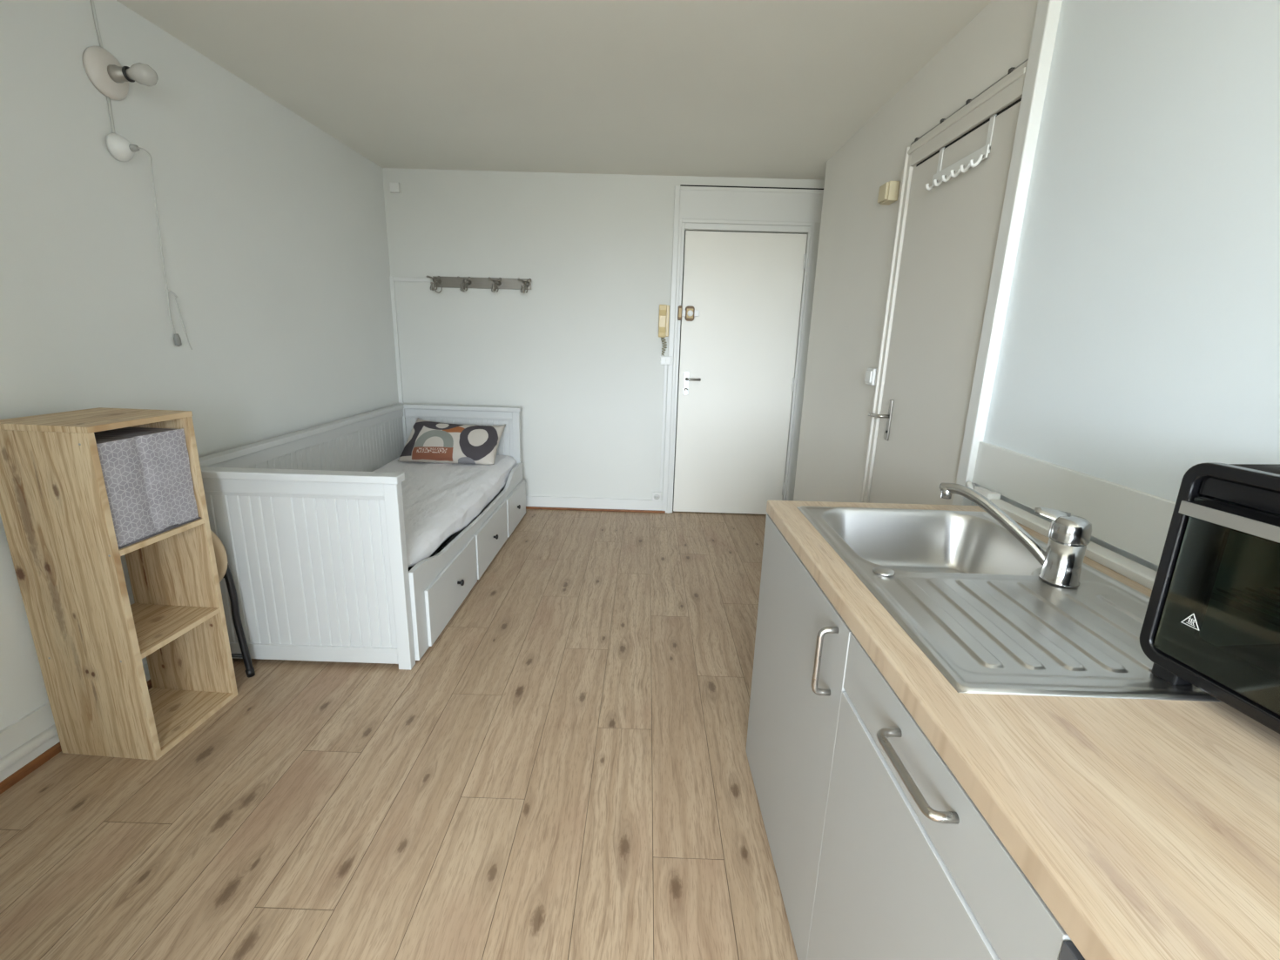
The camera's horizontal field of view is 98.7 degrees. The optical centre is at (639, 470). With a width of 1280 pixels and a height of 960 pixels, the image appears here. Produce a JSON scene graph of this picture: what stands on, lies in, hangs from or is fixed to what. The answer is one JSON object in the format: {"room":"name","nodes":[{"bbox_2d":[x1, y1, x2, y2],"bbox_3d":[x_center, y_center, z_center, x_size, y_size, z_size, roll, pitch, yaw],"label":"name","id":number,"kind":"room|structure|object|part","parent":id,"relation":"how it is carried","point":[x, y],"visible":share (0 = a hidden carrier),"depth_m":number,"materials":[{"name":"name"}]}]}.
{"room":"studio apartment","nodes":[
{"label":"studio apartment","id":0,"kind":"room"},
{"bbox_2d":[0,0,398,730],"bbox_3d":[-1.952,-0.091,0.839,0.120,2.514,6.815,2,14,0],"label":"wall","id":1,"kind":"structure","parent":0,"point":[273,234],"depth_m":2.16,"materials":[{"name":"white paint"}]},
{"bbox_2d":[0,657,150,782],"bbox_3d":[-1.909,0.990,1.101,0.035,0.152,6.815,2,14,0],"label":"baseboard","id":2,"kind":"structure","parent":1,"relation":"attached to","point":[24,740],"depth_m":1.70,"materials":[{"name":"white wood"}]},
{"bbox_2d":[0,679,152,794],"bbox_3d":[-1.913,1.070,1.121,0.024,0.027,6.815,2,14,0],"label":"trim","id":3,"kind":"structure","parent":1,"relation":"attached to","point":[43,758],"depth_m":1.71,"materials":[{"name":"brown wood"}]},
{"bbox_2d":[82,0,158,133],"bbox_3d":[-1.755,-1.396,1.884,0.178,0.464,0.152,2,14,0],"label":"wall lamp","id":4,"kind":"object","parent":1,"relation":"attached to","point":[103,69],"visible":0.99,"depth_m":1.87,"materials":[{"name":"white plastic"}]},
{"bbox_3d":[-1.712,-1.362,1.891,0.089,0.066,0.066,2,14,0],"label":"bulb","id":5,"kind":"part","parent":4,"relation":"part of","materials":[{"name":"white glass"}]},
{"bbox_2d":[105,133,192,350],"bbox_3d":[-1.825,-0.835,2.084,0.080,0.746,0.220,2,14,0],"label":"switch","id":6,"kind":"object","parent":1,"relation":"attached to","point":[122,150],"visible":1,"depth_m":1.94,"materials":[{"name":"white plastic"}]},
{"bbox_3d":[-1.818,-0.823,2.113,0.066,0.710,0.169,2,14,0],"label":"cord","id":7,"kind":"part","parent":6,"relation":"part of","materials":[{"name":"grey plastic"}]},
{"bbox_3d":[-1.854,-0.522,2.203,0.021,0.050,0.022,2,14,0],"label":"cord","id":8,"kind":"part","parent":6,"relation":"part of","materials":[{"name":"grey plastic"}]},
{"bbox_2d":[0,509,798,959],"bbox_3d":[-0.367,1.163,1.151,3.320,0.080,6.875,2,14,0],"label":"floor","id":9,"kind":"structure","parent":0,"point":[564,773],"depth_m":1.65,"materials":[{"name":"brown wood"}]},
{"bbox_2d":[0,407,237,761],"bbox_3d":[-1.690,0.362,1.814,0.328,1.086,0.338,2,14,3],"label":"shelf","id":10,"kind":"object","parent":9,"relation":"on","point":[90,643],"visible":0.98,"depth_m":1.71,"materials":[{"name":"brown wood"}]},
{"bbox_3d":[-1.702,0.408,1.662,0.325,1.068,0.019,2,14,3],"label":"panel","id":11,"kind":"part","parent":10,"relation":"part of","materials":[{"name":"brown wood"}]},
{"bbox_2d":[94,426,200,549],"bbox_3d":[-1.674,0.043,1.736,0.301,0.317,0.292,2,14,3],"label":"storage box","id":12,"kind":"object","parent":10,"relation":"on","point":[146,471],"visible":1,"depth_m":1.72,"materials":[{"name":"grey fabric"}]},
{"bbox_3d":[-1.687,0.205,1.776,0.324,0.018,0.300,2,14,3],"label":"shelf","id":13,"kind":"part","parent":10,"relation":"part of","materials":[{"name":"brown wood"}]},
{"bbox_3d":[-1.697,0.537,1.857,0.324,0.018,0.300,2,14,3],"label":"shelf","id":14,"kind":"part","parent":10,"relation":"part of","materials":[{"name":"brown wood"}]},
{"bbox_3d":[-1.681,0.333,1.971,0.325,1.068,0.019,2,14,3],"label":"panel","id":15,"kind":"part","parent":10,"relation":"part of","materials":[{"name":"brown wood"}]},
{"bbox_2d":[210,530,255,678],"bbox_3d":[-1.725,0.502,2.140,0.366,0.661,0.058,2,14,0],"label":"folding stool","id":16,"kind":"object","parent":9,"relation":"on","point":[224,571],"visible":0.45,"depth_m":2.14,"materials":[{"name":"black metal"},{"name":"light wood"}]},
{"bbox_3d":[-1.717,0.327,2.085,0.296,0.296,0.034,2,14,0],"label":"seat","id":17,"kind":"part","parent":16,"relation":"part of","materials":[{"name":"beige wood"}]},
{"bbox_3d":[-1.598,0.548,2.159,0.112,0.562,0.033,5,14,14],"label":"leg","id":18,"kind":"part","parent":16,"relation":"part of","materials":[{"name":"black metal"}]},
{"bbox_2d":[198,403,525,669],"bbox_3d":[-1.346,0.166,3.198,0.970,0.830,2.114,2,14,0],"label":"daybed","id":19,"kind":"object","parent":9,"relation":"on","point":[313,538],"visible":0.81,"depth_m":2.24,"materials":[{"name":"white wood"}]},
{"bbox_3d":[-1.807,0.157,3.203,0.040,0.780,1.998,2,14,0],"label":"panel","id":20,"kind":"part","parent":19,"relation":"part of","materials":[{"name":"white wood"}]},
{"bbox_3d":[-1.390,0.422,2.209,0.905,0.799,0.045,2,14,0],"label":"foot panel","id":21,"kind":"part","parent":19,"relation":"part of","materials":[{"name":"white wood"}]},
{"bbox_2d":[372,455,516,568],"bbox_3d":[-1.361,0.183,3.204,0.840,0.170,1.974,2,14,0],"label":"mattress","id":22,"kind":"object","parent":19,"relation":"on","point":[440,500],"visible":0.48,"depth_m":3.18,"materials":[{"name":"white fabric"}]},
{"bbox_2d":[397,417,505,464],"bbox_3d":[-1.332,-0.209,3.905,0.695,0.271,0.311,2,14,0],"label":"pillow","id":23,"kind":"object","parent":22,"relation":"on","point":[427,441],"visible":1,"depth_m":3.81,"materials":[{"name":"fabric"}]},
{"bbox_3d":[-1.326,0.555,2.704,0.842,0.266,0.660,2,14,0],"label":"drawer","id":24,"kind":"part","parent":19,"relation":"part of","materials":[{"name":"white wood"}]},
{"bbox_3d":[-0.890,0.560,2.729,0.028,0.030,0.030,2,14,0],"label":"knob","id":25,"kind":"part","parent":19,"relation":"part of","materials":[{"name":"black metal"}]},
{"bbox_3d":[-1.360,-0.062,4.195,0.905,0.799,0.045,2,14,0],"label":"head panel","id":26,"kind":"part","parent":19,"relation":"part of","materials":[{"name":"white wood"}]},
{"bbox_3d":[-0.924,0.374,3.244,0.024,0.404,1.994,2,14,0],"label":"rail","id":27,"kind":"part","parent":19,"relation":"part of","materials":[{"name":"white wood"}]},
{"bbox_3d":[-1.315,0.396,3.357,0.846,0.266,0.648,2,14,0],"label":"drawer","id":28,"kind":"part","parent":19,"relation":"part of","materials":[{"name":"white wood"}]},
{"bbox_3d":[-1.304,0.251,3.951,0.850,0.266,0.540,2,14,0],"label":"drawer","id":29,"kind":"part","parent":19,"relation":"part of","materials":[{"name":"white wood"}]},
{"bbox_2d":[745,513,852,959],"bbox_3d":[0.694,0.638,1.430,0.729,0.866,0.684,2,14,0],"label":"base cabinet","id":30,"kind":"object","parent":9,"relation":"on","point":[802,642],"visible":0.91,"depth_m":1.31,"materials":[{"name":"grey"}]},
{"bbox_3d":[0.358,0.372,1.068,0.038,0.148,0.012,2,14,0],"label":"handle","id":31,"kind":"part","parent":30,"relation":"part of","materials":[{"name":"silver metal"}]},
{"bbox_2d":[766,500,1279,959],"bbox_3d":[0.727,0.354,0.692,0.696,0.038,1.990,2,14,0],"label":"countertop","id":32,"kind":"structure","parent":30,"relation":"on","point":[1148,830],"depth_m":0.60,"materials":[{"name":"brown wood"}]},
{"bbox_2d":[796,505,1222,702],"bbox_3d":[0.718,0.292,1.193,0.545,0.171,0.854,2,14,0],"label":"sink","id":33,"kind":"object","parent":32,"relation":"in","point":[967,593],"visible":0.77,"depth_m":1.01,"materials":[{"name":"silver metal"}]},
{"bbox_3d":[0.510,0.211,1.150,0.043,0.005,0.043,2,14,0],"label":"waste knob","id":34,"kind":"part","parent":33,"relation":"part of","materials":[{"name":"silver metal"}]},
{"bbox_2d":[939,483,1091,587],"bbox_3d":[0.794,0.131,1.202,0.069,0.151,0.298,-9,18,-38],"label":"mixer tap","id":35,"kind":"object","parent":32,"relation":"on","point":[1069,535],"visible":1,"depth_m":1.11,"materials":[{"name":"silver metal"}]},
{"bbox_3d":[0.787,0.114,1.227,0.025,0.130,0.246,-8,17,-33],"label":"spout","id":36,"kind":"part","parent":35,"relation":"part of","materials":[{"name":"silver metal"}]},
{"bbox_2d":[1038,538,1086,587],"bbox_3d":[0.865,0.185,1.123,0.069,0.088,0.069,2,14,0],"label":"base","id":37,"kind":"object","parent":35,"relation":"on","point":[1061,562],"depth_m":1.10,"materials":[{"name":"silver metal"}]},
{"bbox_3d":[0.855,0.113,1.106,0.092,0.058,0.068,2,14,0],"label":"lever","id":38,"kind":"part","parent":35,"relation":"part of","materials":[{"name":"silver metal"}]},
{"bbox_2d":[966,481,1157,590],"bbox_3d":[1.049,0.314,0.761,0.044,0.052,2.159,2,14,0],"label":"cable trunking","id":39,"kind":"object","parent":32,"relation":"on","point":[1141,575],"visible":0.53,"depth_m":1.26,"materials":[{"name":"white plastic"}]},
{"bbox_2d":[1139,462,1279,734],"bbox_3d":[0.884,0.194,0.600,0.288,0.325,0.440,0,14,-7],"label":"oven","id":40,"kind":"object","parent":32,"relation":"on","point":[1211,624],"visible":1,"depth_m":0.76,"materials":[{"name":"black metal"}]},
{"bbox_3d":[0.764,0.092,0.561,0.038,0.017,0.368,0,14,-7],"label":"door handle","id":41,"kind":"part","parent":40,"relation":"part of","materials":[{"name":"silver metal"}]},
{"bbox_3d":[0.795,0.068,0.558,0.010,0.028,0.404,0,14,-7],"label":"panel","id":42,"kind":"part","parent":40,"relation":"part of","materials":[{"name":"black plastic"}]},
{"bbox_2d":[806,633,1071,959],"bbox_3d":[0.694,0.781,0.847,0.727,0.866,0.518,2,14,0],"label":"base cabinet","id":43,"kind":"object","parent":9,"relation":"on","point":[910,868],"visible":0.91,"depth_m":0.78,"materials":[{"name":"white"}]},
{"bbox_3d":[0.374,0.824,0.858,0.018,0.722,0.518,2,14,0],"label":"door","id":44,"kind":"part","parent":43,"relation":"part of","materials":[{"name":"grey"}]},
{"bbox_3d":[0.360,0.399,0.730,0.038,0.014,0.160,2,14,0],"label":"handle","id":45,"kind":"part","parent":43,"relation":"part of","materials":[{"name":"silver metal"}]},
{"bbox_2d":[1057,941,1084,959],"bbox_3d":[0.711,0.919,0.302,0.690,0.858,0.604,2,14,0],"label":"fridge","id":46,"kind":"object","parent":9,"relation":"on","point":[1069,952],"visible":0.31,"depth_m":0.49,"materials":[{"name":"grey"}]},
{"bbox_2d":[116,0,991,180],"bbox_3d":[-0.246,-1.308,0.516,3.420,0.100,7.015,2,14,0],"label":"ceiling","id":47,"kind":"structure","parent":0,"point":[756,89],"depth_m":2.35,"materials":[{"name":"paint"}]},
{"bbox_2d":[382,168,824,500],"bbox_3d":[-0.232,-0.858,4.185,3.220,2.514,0.100,2,14,0],"label":"wall","id":48,"kind":"structure","parent":0,"point":[579,352],"depth_m":4.06,"materials":[{"name":"white paint"}]},
{"bbox_2d":[389,181,401,193],"bbox_3d":[-1.720,-1.983,3.861,0.067,0.065,0.040,2,14,0],"label":"sensor box","id":49,"kind":"object","parent":48,"relation":"attached to","point":[394,187],"visible":1,"depth_m":3.84,"materials":[{"name":"white plastic"}]},
{"bbox_2d":[389,276,431,404],"bbox_3d":[-1.700,-0.614,4.207,0.300,1.637,0.016,2,14,0],"label":"cable trunking","id":50,"kind":"object","parent":48,"relation":"attached to","point":[393,279],"visible":0.66,"depth_m":4.08,"materials":[{"name":"white plastic"}]},
{"bbox_2d":[426,276,531,293],"bbox_3d":[-1.145,-1.325,3.951,0.746,0.123,0.160,2,14,0],"label":"rail","id":51,"kind":"object","parent":48,"relation":"attached to","point":[462,283],"visible":1,"depth_m":4.00,"materials":[{"name":"silver metal"}]},
{"bbox_2d":[525,496,662,511],"bbox_3d":[-0.832,0.252,4.406,2.087,0.086,0.014,2,14,0],"label":"baseboard","id":52,"kind":"structure","parent":48,"relation":"attached to","point":[547,501],"depth_m":4.39,"materials":[{"name":"white wood"}]},
{"bbox_2d":[525,506,665,513],"bbox_3d":[-0.838,0.302,4.412,2.078,0.018,0.026,2,14,0],"label":"trim","id":53,"kind":"structure","parent":48,"relation":"attached to","point":[527,508],"depth_m":4.40,"materials":[{"name":"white wood"}]},
{"bbox_2d":[652,491,661,501],"bbox_3d":[0.134,0.209,4.374,0.070,0.072,0.027,2,14,0],"label":"wall socket","id":54,"kind":"object","parent":48,"relation":"attached to","point":[656,495],"visible":1,"depth_m":4.36,"materials":[{"name":"white plastic"}]},
{"bbox_2d":[659,364,666,491],"bbox_3d":[0.181,-0.310,4.256,0.022,0.994,0.010,2,14,0],"label":"cable trunking","id":55,"kind":"object","parent":48,"relation":"attached to","point":[665,366],"visible":1,"depth_m":4.25,"materials":[{"name":"white plastic"}]},
{"bbox_2d":[658,304,669,355],"bbox_3d":[0.174,-1.030,4.051,0.077,0.363,0.066,2,14,0],"label":"intercom","id":56,"kind":"object","parent":48,"relation":"attached to","point":[663,320],"visible":1,"depth_m":4.03,"materials":[{"name":"beige plastic"}]},
{"bbox_3d":[0.180,-0.922,4.080,0.041,0.141,0.039,-10,18,-40],"label":"coiled cord","id":57,"kind":"part","parent":56,"relation":"part of","materials":[{"name":"beige plastic"}]},
{"bbox_3d":[0.177,-1.100,4.054,0.074,0.224,0.028,2,14,0],"label":"plate","id":58,"kind":"part","parent":56,"relation":"part of","materials":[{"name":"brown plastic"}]},
{"bbox_2d":[660,356,671,365],"bbox_3d":[0.193,-0.822,4.118,0.086,0.066,0.034,2,14,0],"label":"junction box","id":59,"kind":"object","parent":48,"relation":"attached to","point":[663,360],"visible":1,"depth_m":4.10,"materials":[{"name":"white plastic"}]},
{"bbox_2d":[672,230,807,514],"bbox_3d":[0.728,-0.674,4.161,0.881,2.116,0.114,2,14,0],"label":"door","id":60,"kind":"structure","parent":48,"relation":"in","point":[742,292],"depth_m":4.14,"materials":[{"name":"white"}]},
{"bbox_3d":[0.351,-0.660,4.173,0.040,0.177,0.008,2,14,0],"label":"handle plate","id":61,"kind":"part","parent":60,"relation":"part of","materials":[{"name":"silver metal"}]},
{"bbox_3d":[0.368,-1.146,4.018,0.042,0.042,0.018,2,14,0],"label":"lock knob","id":62,"kind":"part","parent":60,"relation":"part of","materials":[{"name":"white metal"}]},
{"bbox_3d":[0.397,-0.683,4.136,0.115,0.024,0.062,2,14,0],"label":"lever","id":63,"kind":"part","parent":60,"relation":"part of","materials":[{"name":"silver metal"}]},
{"bbox_2d":[666,218,814,513],"bbox_3d":[0.722,-0.699,4.128,0.954,2.184,0.057,2,14,0],"label":"door frame","id":64,"kind":"structure","parent":48,"relation":"attached to","point":[808,227],"depth_m":4.00,"materials":[{"name":"white wood"}]},
{"bbox_2d":[662,185,823,512],"bbox_3d":[0.794,-0.805,4.120,1.165,2.398,0.020,2,14,0],"label":"trim","id":65,"kind":"structure","parent":48,"relation":"attached to","point":[677,188],"depth_m":3.99,"materials":[{"name":"white wood"}]},
{"bbox_2d":[679,189,823,222],"bbox_3d":[0.843,-1.856,3.871,1.128,0.189,0.005,2,14,0],"label":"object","id":66,"kind":"structure","parent":48,"relation":"attached to","point":[694,205],"depth_m":3.87,"materials":[{"name":"white paint"}]},
{"bbox_2d":[680,184,823,189],"bbox_3d":[0.846,-1.974,3.842,1.128,0.009,0.006,2,14,0],"label":"gap","id":67,"kind":"structure","parent":48,"relation":"attached to","point":[680,185],"depth_m":3.84,"materials":[{"name":"black"}]},
{"bbox_2d":[793,0,1279,572],"bbox_3d":[1.255,0.055,0.623,0.337,2.514,6.420,2,14,0],"label":"wall","id":68,"kind":"structure","parent":0,"point":[1140,347],"depth_m":1.30,"materials":[{"name":"white paint"}]},
{"bbox_2d":[864,367,876,385],"bbox_3d":[1.096,-0.442,2.596,0.041,0.078,0.085,2,14,0],"label":"light switch","id":69,"kind":"object","parent":68,"relation":"attached to","point":[871,373],"visible":0.84,"depth_m":2.57,"materials":[{"name":"white plastic"}]},
{"bbox_2d":[877,181,900,205],"bbox_3d":[1.111,-1.240,2.460,0.058,0.080,0.090,2,14,0],"label":"door chime","id":70,"kind":"object","parent":68,"relation":"attached to","point":[888,192],"visible":1,"depth_m":2.42,"materials":[{"name":"beige plastic"}]},
{"bbox_2d":[859,60,1027,503],"bbox_3d":[1.094,-0.214,2.205,0.026,2.176,0.758,2,14,0],"label":"door frame","id":71,"kind":"structure","parent":68,"relation":"attached to","point":[1008,90],"depth_m":2.30,"materials":[{"name":"grey paint"}]},
{"bbox_2d":[868,98,1021,505],"bbox_3d":[1.089,-0.169,2.189,0.093,2.080,0.705,2,14,0],"label":"door","id":72,"kind":"structure","parent":68,"relation":"in","point":[952,229],"depth_m":2.04,"materials":[{"name":"grey paint"}]},
{"bbox_3d":[1.074,-0.245,2.472,0.055,0.022,0.111,2,14,0],"label":"lever","id":73,"kind":"part","parent":72,"relation":"part of","materials":[{"name":"silver metal"}]},
{"bbox_3d":[1.101,-0.221,2.428,0.008,0.180,0.028,2,14,0],"label":"handle plate","id":74,"kind":"part","parent":72,"relation":"part of","materials":[{"name":"silver metal"}]},
{"bbox_2d":[925,114,997,190],"bbox_3d":[1.108,-1.095,1.922,0.060,0.148,0.350,2,14,0],"label":"hook rack","id":75,"kind":"object","parent":72,"relation":"hanging from","point":[974,158],"visible":1,"depth_m":1.89,"materials":[{"name":"white plastic"}]},
{"bbox_3d":[1.116,-1.064,1.930,0.005,0.040,0.350,2,14,0],"label":"rack plate","id":76,"kind":"part","parent":75,"relation":"part of","materials":[{"name":"white plastic"}]},
{"bbox_2d":[910,58,1028,145],"bbox_3d":[1.128,-1.263,1.948,0.018,0.040,0.761,2,14,0],"label":"cable","id":77,"kind":"object","parent":68,"relation":"attached to","point":[1012,69],"visible":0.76,"depth_m":1.87,"materials":[{"name":"grey plastic"}]},
{"bbox_2d":[952,0,1062,505],"bbox_3d":[1.110,-0.256,1.771,0.053,2.464,0.058,2,14,0],"label":"door frame","id":78,"kind":"structure","parent":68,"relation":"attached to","point":[1047,11],"depth_m":1.64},
{"bbox_2d":[972,441,1175,566],"bbox_3d":[1.087,0.231,0.744,0.013,0.138,2.167,2,14,0],"label":"backsplash","id":79,"kind":"structure","parent":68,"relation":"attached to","point":[1135,522],"depth_m":1.34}
]}

